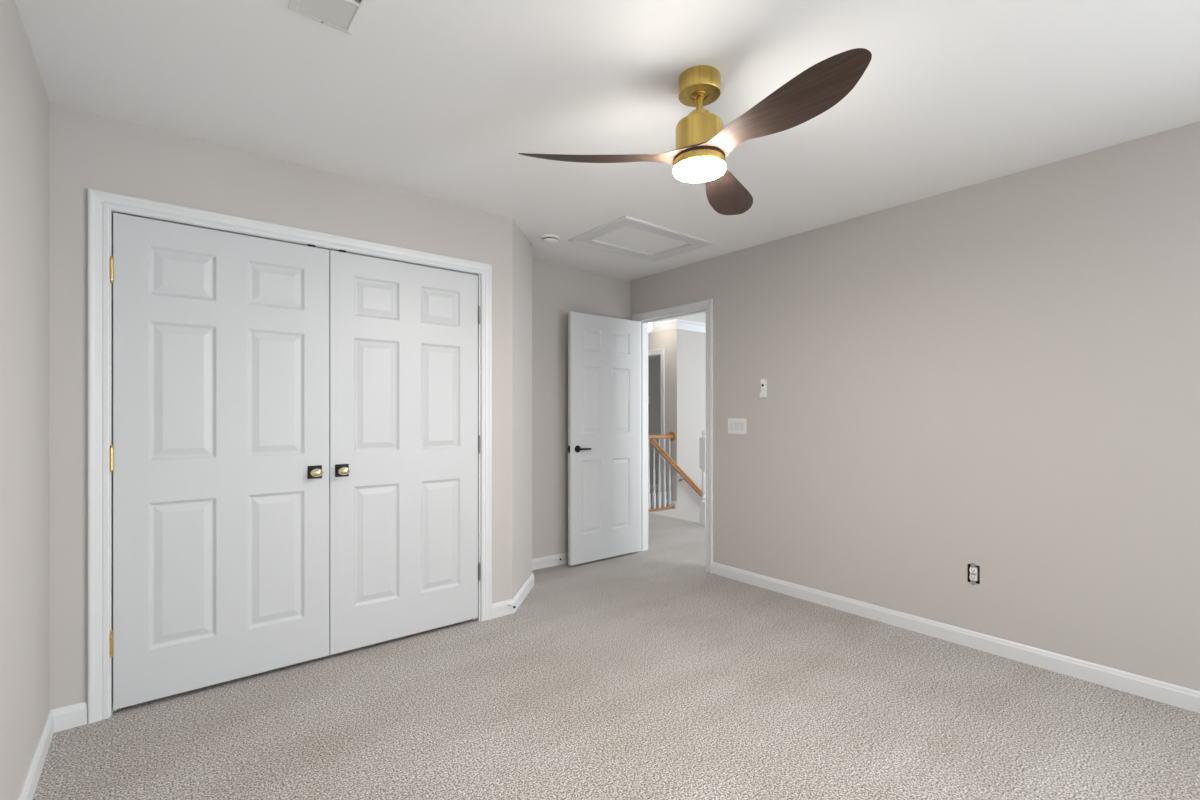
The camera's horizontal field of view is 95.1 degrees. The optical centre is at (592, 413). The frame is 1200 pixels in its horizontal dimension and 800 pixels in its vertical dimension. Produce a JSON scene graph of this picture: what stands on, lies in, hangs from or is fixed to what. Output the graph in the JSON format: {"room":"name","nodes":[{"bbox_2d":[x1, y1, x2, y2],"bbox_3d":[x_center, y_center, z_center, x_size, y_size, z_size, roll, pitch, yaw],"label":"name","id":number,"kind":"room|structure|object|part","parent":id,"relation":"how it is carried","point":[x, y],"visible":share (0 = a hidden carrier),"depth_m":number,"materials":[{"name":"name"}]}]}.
{"room":"empty bedroom","nodes":[
{"label":"empty bedroom","id":0,"kind":"room"},
{"bbox_2d":[0,0,48,799],"bbox_3d":[-0.332,0.013,-0.198,0.120,2.440,7.504,0,0,-39],"label":"wall","id":1,"kind":"structure","parent":0,"point":[24,101],"depth_m":1.72,"materials":[{"name":"grey paint"}]},
{"bbox_2d":[17,701,87,799],"bbox_3d":[0.018,1.190,-0.453,0.109,0.086,6.668,0,0,-39],"label":"baseboard","id":2,"kind":"structure","parent":1,"relation":"attached to","point":[75,715],"depth_m":2.03,"materials":[{"name":"white wood"}]},
{"bbox_2d":[49,102,511,709],"bbox_3d":[-1.336,0.013,2.807,2.050,2.440,0.120,0,0,-39],"label":"wall","id":3,"kind":"structure","parent":0,"point":[88,150],"depth_m":2.32,"materials":[{"name":"grey paint"}]},
{"bbox_2d":[110,213,328,709],"bbox_3d":[-1.632,0.191,2.478,0.827,2.039,0.098,0,0,-39],"label":"door","id":4,"kind":"structure","parent":3,"relation":"in","point":[219,451],"depth_m":2.46,"materials":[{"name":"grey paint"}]},
{"bbox_3d":[-1.368,0.288,2.703,0.064,0.064,0.006,0,0,-39],"label":"knob plate","id":5,"kind":"part","parent":4,"relation":"part of","materials":[{"name":"black metal"}]},
{"bbox_3d":[-1.349,0.288,2.678,0.058,0.039,0.058,0,0,-39],"label":"knob","id":6,"kind":"part","parent":4,"relation":"part of","materials":[{"name":"gold metal"}]},
{"bbox_2d":[88,189,491,723],"bbox_3d":[-1.346,0.168,2.787,1.791,2.128,0.140,0,0,-39],"label":"door frame","id":7,"kind":"structure","parent":3,"relation":"attached to","point":[100,203],"depth_m":2.23,"materials":[{"name":"white wood"}]},
{"bbox_2d":[329,250,479,654],"bbox_3d":[-0.984,0.191,2.994,0.823,2.039,0.098,0,0,-39],"label":"door","id":8,"kind":"structure","parent":3,"relation":"in","point":[404,441],"depth_m":2.97,"materials":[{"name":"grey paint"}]},
{"bbox_3d":[-1.270,0.288,2.781,0.064,0.064,0.006,0,0,-39],"label":"knob plate","id":9,"kind":"part","parent":8,"relation":"part of","materials":[{"name":"black metal"}]},
{"bbox_3d":[-1.250,0.288,2.756,0.058,0.039,0.058,0,0,-39],"label":"knob","id":10,"kind":"part","parent":8,"relation":"part of","materials":[{"name":"gold metal"}]},
{"bbox_2d":[512,219,531,598],"bbox_3d":[-0.525,0.013,3.810,0.244,2.440,0.813,0,0,-14],"label":"wall","id":11,"kind":"structure","parent":0,"point":[521,247],"depth_m":3.60,"materials":[{"name":"grey paint"}]},
{"bbox_2d":[492,573,533,618],"bbox_3d":[-0.520,1.190,3.755,0.210,0.086,0.915,0,0,-2],"label":"baseboard","id":12,"kind":"structure","parent":11,"relation":"attached to","point":[499,609],"depth_m":3.39,"materials":[{"name":"white wood"}]},
{"bbox_2d":[532,261,629,558],"bbox_3d":[-1.138,0.013,3.878,3.694,2.440,0.120,0,0,-39],"label":"wall","id":13,"kind":"structure","parent":0,"point":[557,291],"depth_m":4.46,"materials":[{"name":"grey paint"}]},
{"bbox_2d":[532,552,567,569],"bbox_3d":[-0.143,1.190,4.585,1.222,0.086,0.014,0,0,-39],"label":"baseboard","id":14,"kind":"structure","parent":13,"relation":"attached to","point":[547,561],"depth_m":4.41,"materials":[{"name":"white wood"}]},
{"bbox_2d":[15,0,1199,323],"bbox_3d":[2.374,-1.222,4.049,9.642,0.030,11.020,0,0,-39],"label":"ceiling","id":15,"kind":"structure","parent":0,"point":[440,100],"depth_m":2.04,"materials":[{"name":"white paint"}]},
{"bbox_2d":[288,0,370,35],"bbox_3d":[-0.728,-1.202,1.555,0.186,0.010,0.348,0,0,-39],"label":"ceiling vent","id":16,"kind":"object","parent":15,"relation":"in","point":[345,16],"visible":1,"depth_m":1.64,"materials":[{"name":"white plastic"}]},
{"bbox_2d":[540,234,559,244],"bbox_3d":[-0.291,-1.185,3.758,0.132,0.045,0.132,0,0,-39],"label":"smoke detector","id":17,"kind":"object","parent":15,"relation":"attached to","point":[549,239],"visible":1,"depth_m":3.72,"materials":[{"name":"white plastic"}]},
{"bbox_2d":[568,215,714,261],"bbox_3d":[0.345,-1.214,3.835,0.841,0.043,0.596,0,0,-39],"label":"attic hatch","id":18,"kind":"object","parent":15,"relation":"attached to","point":[625,231],"visible":1,"depth_m":3.81,"materials":[{"name":"white wood"}]},
{"bbox_3d":[0.342,-1.223,3.838,0.601,0.025,0.366,0,0,-39],"label":"hatch panel","id":19,"kind":"part","parent":18,"relation":"part of","materials":[{"name":"white paint"}]},
{"bbox_2d":[518,48,871,214],"bbox_3d":[0.490,-1.036,1.910,1.122,0.342,1.058,0,0,-39],"label":"ceiling fan","id":20,"kind":"object","parent":15,"relation":"hanging from","point":[703,145],"visible":1,"depth_m":1.89,"materials":[{"name":"brown wood"}]},
{"bbox_3d":[0.055,-0.917,1.968,0.643,0.052,0.157,0,0,0],"label":"blade","id":21,"kind":"part","parent":20,"relation":"part of","materials":[{"name":"brown wood"}]},
{"bbox_2d":[673,157,725,182],"bbox_3d":[0.384,-0.874,1.974,0.186,0.016,0.186,0,0,-39],"label":"diffuser","id":22,"kind":"object","parent":20,"relation":"attached to","point":[686,169],"depth_m":1.95,"materials":[{"name":"white"}]},
{"bbox_3d":[0.544,-0.917,2.263,0.157,0.052,0.643,0,0,30],"label":"blade","id":23,"kind":"part","parent":20,"relation":"part of","materials":[{"name":"brown wood"}]},
{"bbox_3d":[0.554,-0.917,1.692,0.157,0.052,0.643,0,0,-30],"label":"blade","id":24,"kind":"part","parent":20,"relation":"part of","materials":[{"name":"brown wood"}]},
{"bbox_2d":[33,490,1199,799],"bbox_3d":[2.374,1.373,4.049,9.642,0.280,11.020,0,0,-39],"label":"floor","id":25,"kind":"structure","parent":0,"point":[650,674],"depth_m":2.20,"materials":[{"name":"beige carpet"}]},
{"bbox_2d":[648,432,675,511],"bbox_3d":[0.837,0.734,7.037,0.534,0.997,0.120,0,0,-39],"label":"stair railing","id":26,"kind":"object","parent":25,"relation":"on","point":[671,435],"visible":0.91,"depth_m":7.04,"materials":[{"name":"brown wood"}]},
{"bbox_3d":[0.831,0.296,7.032,0.518,0.050,0.060,0,0,-39],"label":"rail","id":27,"kind":"part","parent":26,"relation":"part of","materials":[{"name":"brown wood"}]},
{"bbox_2d":[699,430,705,525],"bbox_3d":[1.242,0.705,6.081,0.080,1.055,0.080,0,0,-39],"label":"newel post","id":28,"kind":"object","parent":25,"relation":"on","point":[702,441],"visible":0.75,"depth_m":6.05,"materials":[{"name":"white wood"}]},
{"bbox_2d":[648,329,682,507],"bbox_3d":[0.461,0.013,8.035,0.120,2.440,2.200,0,0,-39],"label":"wall","id":29,"kind":"structure","parent":0,"point":[671,341],"depth_m":7.20,"materials":[{"name":"grey paint"}]},
{"bbox_2d":[648,349,664,505],"bbox_3d":[0.672,0.182,7.657,0.020,2.101,0.906,0,0,-39],"label":"door frame","id":30,"kind":"structure","parent":29,"relation":"attached to","point":[657,351],"depth_m":7.32,"materials":[{"name":"white wood"}]},
{"bbox_2d":[666,500,676,507],"bbox_3d":[1.026,1.190,7.217,0.014,0.086,0.213,0,0,-39],"label":"baseboard","id":31,"kind":"structure","parent":29,"relation":"attached to","point":[673,503],"depth_m":7.17,"materials":[{"name":"white wood"}]},
{"bbox_2d":[648,330,705,522],"bbox_3d":[1.921,1.413,8.749,4.299,5.240,1.500,0,0,-39],"label":"wall","id":32,"kind":"structure","parent":0,"point":[694,343],"depth_m":7.37,"materials":[{"name":"grey paint"}]},
{"bbox_2d":[650,484,660,490],"bbox_3d":[1.725,1.190,9.415,3.576,0.086,0.014,0,0,-39],"label":"baseboard","id":33,"kind":"structure","parent":32,"relation":"attached to","point":[651,486],"depth_m":8.80,"materials":[{"name":"white wood"}]},
{"bbox_2d":[649,439,701,496],"bbox_3d":[1.429,1.051,7.342,1.856,1.483,0.090,0,0,-39],"label":"handrail","id":34,"kind":"object","parent":32,"relation":"attached to","point":[652,442],"visible":0.52,"depth_m":7.02,"materials":[{"name":"brown wood"}]},
{"bbox_2d":[648,319,705,332],"bbox_3d":[1.462,-1.155,8.777,2.781,0.104,2.285,0,0,-39],"label":"trim","id":35,"kind":"structure","parent":32,"relation":"attached to","point":[673,324],"depth_m":7.25,"materials":[{"name":"white wood"}]},
{"bbox_2d":[630,121,1199,690],"bbox_3d":[2.653,0.013,2.177,0.120,2.440,7.504,0,0,-39],"label":"wall","id":36,"kind":"structure","parent":0,"point":[1001,375],"depth_m":2.83,"materials":[{"name":"grey paint"}]},
{"bbox_2d":[568,312,639,565],"bbox_3d":[0.112,0.200,4.630,0.791,2.030,0.132,0,0,-39],"label":"door","id":37,"kind":"structure","parent":36,"relation":"in","point":[604,352],"depth_m":4.58,"materials":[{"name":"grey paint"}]},
{"bbox_2d":[632,299,712,572],"bbox_3d":[0.688,0.172,4.630,0.140,2.122,0.910,0,0,-39],"label":"door frame","id":38,"kind":"structure","parent":36,"relation":"attached to","point":[705,304],"depth_m":4.55,"materials":[{"name":"white wood"}]},
{"bbox_2d":[728,418,745,433],"bbox_3d":[1.069,0.093,4.062,0.011,0.114,0.164,0,0,-39],"label":"light switch","id":39,"kind":"object","parent":36,"relation":"attached to","point":[735,425],"visible":1,"depth_m":4.06,"materials":[{"name":"white plastic"}]},
{"bbox_2d":[760,380,766,397],"bbox_3d":[1.208,-0.177,3.880,0.020,0.126,0.046,0,0,-39],"label":"remote holder","id":40,"kind":"object","parent":36,"relation":"attached to","point":[762,395],"visible":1,"depth_m":3.87,"materials":[{"name":"white plastic"}]},
{"bbox_2d":[761,379,765,392],"bbox_3d":[1.206,-0.181,3.879,0.015,0.126,0.038,0,0,-39],"label":"remote control","id":41,"kind":"object","parent":40,"relation":"in","point":[763,381],"visible":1,"depth_m":3.87,"materials":[{"name":"white plastic"}]},
{"bbox_2d":[712,562,1199,712],"bbox_3d":[2.929,1.190,1.722,0.014,0.086,6.446,0,0,-39],"label":"baseboard","id":42,"kind":"structure","parent":36,"relation":"attached to","point":[1156,690],"depth_m":2.81,"materials":[{"name":"white wood"}]},
{"bbox_2d":[968,563,979,584],"bbox_3d":[2.029,0.845,2.908,0.068,0.118,0.054,0,0,-39],"label":"wall outlet","id":43,"kind":"object","parent":36,"relation":"attached to","point":[973,569],"visible":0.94,"depth_m":2.89,"materials":[{"name":"white plastic"}]},
{"bbox_2d":[969,567,976,572],"bbox_3d":[2.005,0.825,2.889,0.007,0.027,0.034,0,0,-39],"label":"socket","id":44,"kind":"object","parent":43,"relation":"attached to","point":[972,569],"depth_m":2.89,"materials":[{"name":"white plastic"}]},
{"bbox_2d":[969,575,976,580],"bbox_3d":[2.005,0.864,2.889,0.007,0.027,0.034,0,0,-39],"label":"socket","id":45,"kind":"object","parent":43,"relation":"attached to","point":[972,577],"depth_m":2.89,"materials":[{"name":"white plastic"}]},
{"bbox_2d":[970,566,978,580],"bbox_3d":[2.024,0.845,2.904,0.040,0.072,0.033,0,0,-39],"label":"receptacle","id":46,"kind":"object","parent":43,"relation":"attached to","point":[974,570],"depth_m":2.89,"materials":[{"name":"white plastic"}]}
]}

